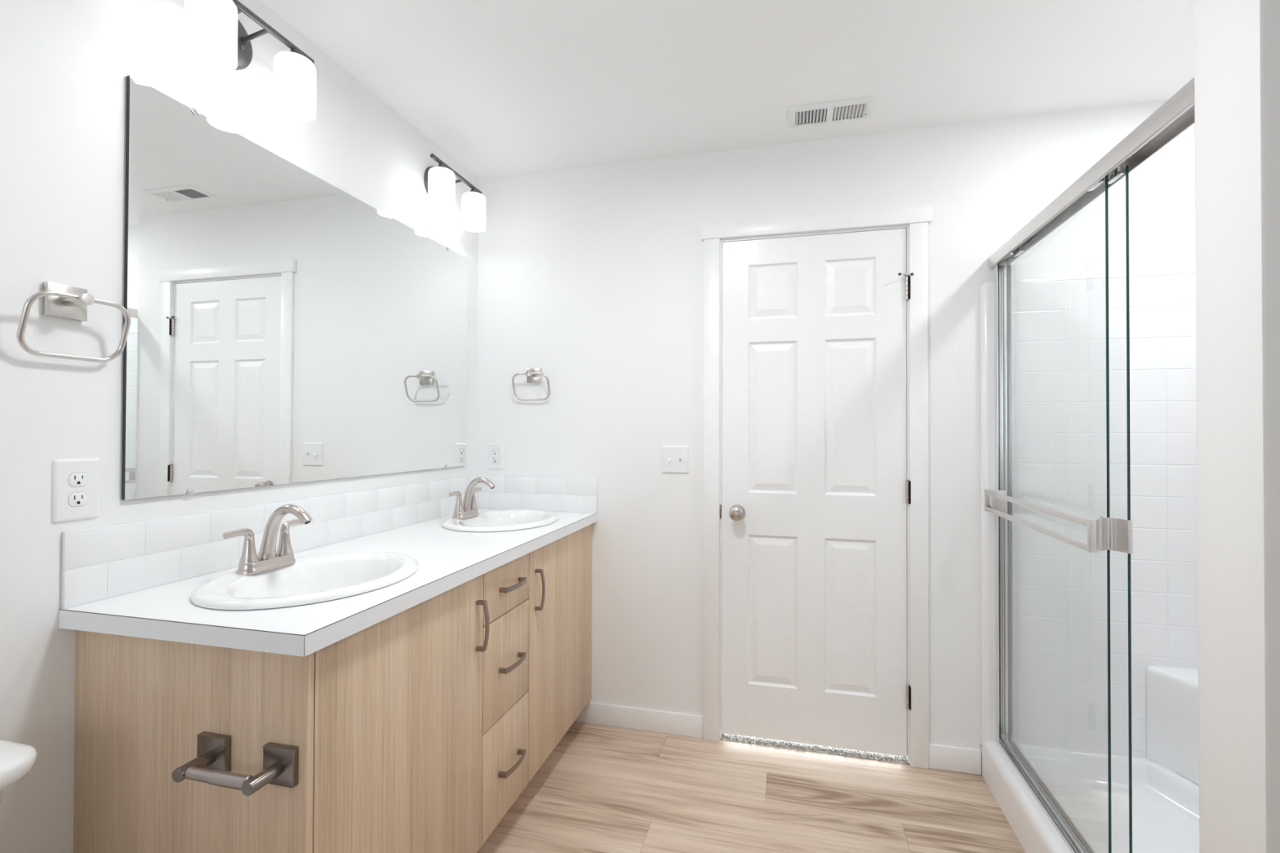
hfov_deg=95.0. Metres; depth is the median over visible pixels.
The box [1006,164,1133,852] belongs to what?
shower door
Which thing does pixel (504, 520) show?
oval sink
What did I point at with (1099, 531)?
shower door
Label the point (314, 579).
oval sink
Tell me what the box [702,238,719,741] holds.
trim
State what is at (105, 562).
tile backsplash
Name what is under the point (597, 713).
baseboard
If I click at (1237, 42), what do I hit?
wall partition
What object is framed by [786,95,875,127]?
ceiling vent
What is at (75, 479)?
receptacle
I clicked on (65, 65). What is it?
wall
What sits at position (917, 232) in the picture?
trim
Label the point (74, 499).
receptacle
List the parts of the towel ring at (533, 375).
post, wall plate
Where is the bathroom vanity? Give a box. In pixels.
[73,524,591,852]
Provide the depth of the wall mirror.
1.60 m
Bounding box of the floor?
[476,721,1025,852]
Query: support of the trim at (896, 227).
attached to the wall at (591, 277)
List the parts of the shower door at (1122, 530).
finger pull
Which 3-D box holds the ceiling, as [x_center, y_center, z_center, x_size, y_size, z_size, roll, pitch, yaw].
[0.263,-1.219,0.507,3.250,0.100,4.000,0,-1,14]
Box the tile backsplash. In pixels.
[61,475,597,608]
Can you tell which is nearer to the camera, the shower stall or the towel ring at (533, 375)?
the shower stall
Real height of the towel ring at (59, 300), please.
0.147 m
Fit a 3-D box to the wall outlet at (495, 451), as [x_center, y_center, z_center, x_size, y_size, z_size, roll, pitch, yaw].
[-0.661,0.137,2.682,0.074,0.118,0.008,0,-1,14]
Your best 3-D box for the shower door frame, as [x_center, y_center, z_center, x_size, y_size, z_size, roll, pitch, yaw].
[1.187,0.250,1.598,0.068,1.790,1.198,0,-1,14]
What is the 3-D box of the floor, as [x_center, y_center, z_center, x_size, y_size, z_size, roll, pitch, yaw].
[0.243,1.297,0.433,3.250,0.050,3.900,0,-1,14]
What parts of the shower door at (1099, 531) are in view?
finger pull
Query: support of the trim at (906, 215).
attached to the wall at (591, 277)
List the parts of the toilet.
tank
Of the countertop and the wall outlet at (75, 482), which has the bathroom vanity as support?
the countertop
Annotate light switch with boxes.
[662,445,688,473]
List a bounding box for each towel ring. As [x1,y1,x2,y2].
[16,281,130,362]
[511,368,550,400]
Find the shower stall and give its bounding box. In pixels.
[979,270,1199,852]
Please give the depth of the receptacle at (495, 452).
2.68 m
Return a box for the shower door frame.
[988,76,1199,852]
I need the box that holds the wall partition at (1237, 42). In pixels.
[1194,0,1279,852]
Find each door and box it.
[720,228,913,756]
[984,174,1111,852]
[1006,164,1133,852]
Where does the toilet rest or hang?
on the floor
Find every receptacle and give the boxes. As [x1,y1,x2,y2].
[67,471,88,487]
[67,492,88,506]
[491,448,498,464]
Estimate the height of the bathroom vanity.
0.878 m
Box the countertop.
[58,508,597,657]
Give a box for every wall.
[0,0,478,852]
[476,99,1195,751]
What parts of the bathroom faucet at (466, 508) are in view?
lever, handle, plate, handle, lever, spout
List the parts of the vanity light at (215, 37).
lamp shade, arm, rod, lamp shade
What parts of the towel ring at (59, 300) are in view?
wall plate, post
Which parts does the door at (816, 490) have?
strike plate, knob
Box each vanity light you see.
[183,0,315,121]
[423,153,485,232]
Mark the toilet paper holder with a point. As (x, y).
(211, 766)
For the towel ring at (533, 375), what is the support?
attached to the wall at (591, 277)
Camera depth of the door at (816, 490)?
2.34 m
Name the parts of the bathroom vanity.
panel, door, handle, drawer, drawer, drawer, handle, handle, handle, handle, door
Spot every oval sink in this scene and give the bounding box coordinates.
[191,551,418,609]
[441,509,558,532]
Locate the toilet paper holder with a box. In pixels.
[172,731,298,795]
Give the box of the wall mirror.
[121,75,467,500]
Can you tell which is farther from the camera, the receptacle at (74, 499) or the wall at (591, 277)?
the wall at (591, 277)
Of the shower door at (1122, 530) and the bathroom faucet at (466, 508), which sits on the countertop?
the bathroom faucet at (466, 508)
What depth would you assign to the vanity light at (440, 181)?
2.27 m
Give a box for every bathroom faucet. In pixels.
[222,504,312,575]
[448,476,495,519]
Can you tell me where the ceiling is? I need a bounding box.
[261,0,1194,178]
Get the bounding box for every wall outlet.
[51,457,99,522]
[488,443,503,469]
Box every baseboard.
[574,702,702,738]
[928,743,981,774]
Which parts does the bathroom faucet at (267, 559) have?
lever, handle, plate, handle, spout, lever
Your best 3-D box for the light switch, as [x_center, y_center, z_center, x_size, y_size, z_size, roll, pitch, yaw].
[0.147,0.139,2.472,0.116,0.116,0.018,0,-1,14]
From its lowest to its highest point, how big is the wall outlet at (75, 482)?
0.124 m
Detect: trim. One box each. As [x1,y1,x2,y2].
[700,205,932,240]
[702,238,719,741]
[719,224,909,763]
[908,222,928,768]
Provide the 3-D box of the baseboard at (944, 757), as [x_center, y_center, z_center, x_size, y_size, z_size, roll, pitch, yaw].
[1.179,1.248,2.202,0.180,0.091,0.012,0,-1,14]
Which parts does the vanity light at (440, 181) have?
lamp shade, rod, lamp shade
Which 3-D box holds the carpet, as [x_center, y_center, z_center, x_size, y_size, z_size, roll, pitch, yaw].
[0.881,1.319,3.056,2.000,0.064,1.502,0,-1,14]
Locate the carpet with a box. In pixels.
[719,733,909,764]
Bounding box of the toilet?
[0,739,36,804]
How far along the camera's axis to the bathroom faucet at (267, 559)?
1.43 m
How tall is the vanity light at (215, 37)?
0.221 m
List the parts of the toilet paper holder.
post, mount plate, post, mount plate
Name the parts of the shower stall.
corner seat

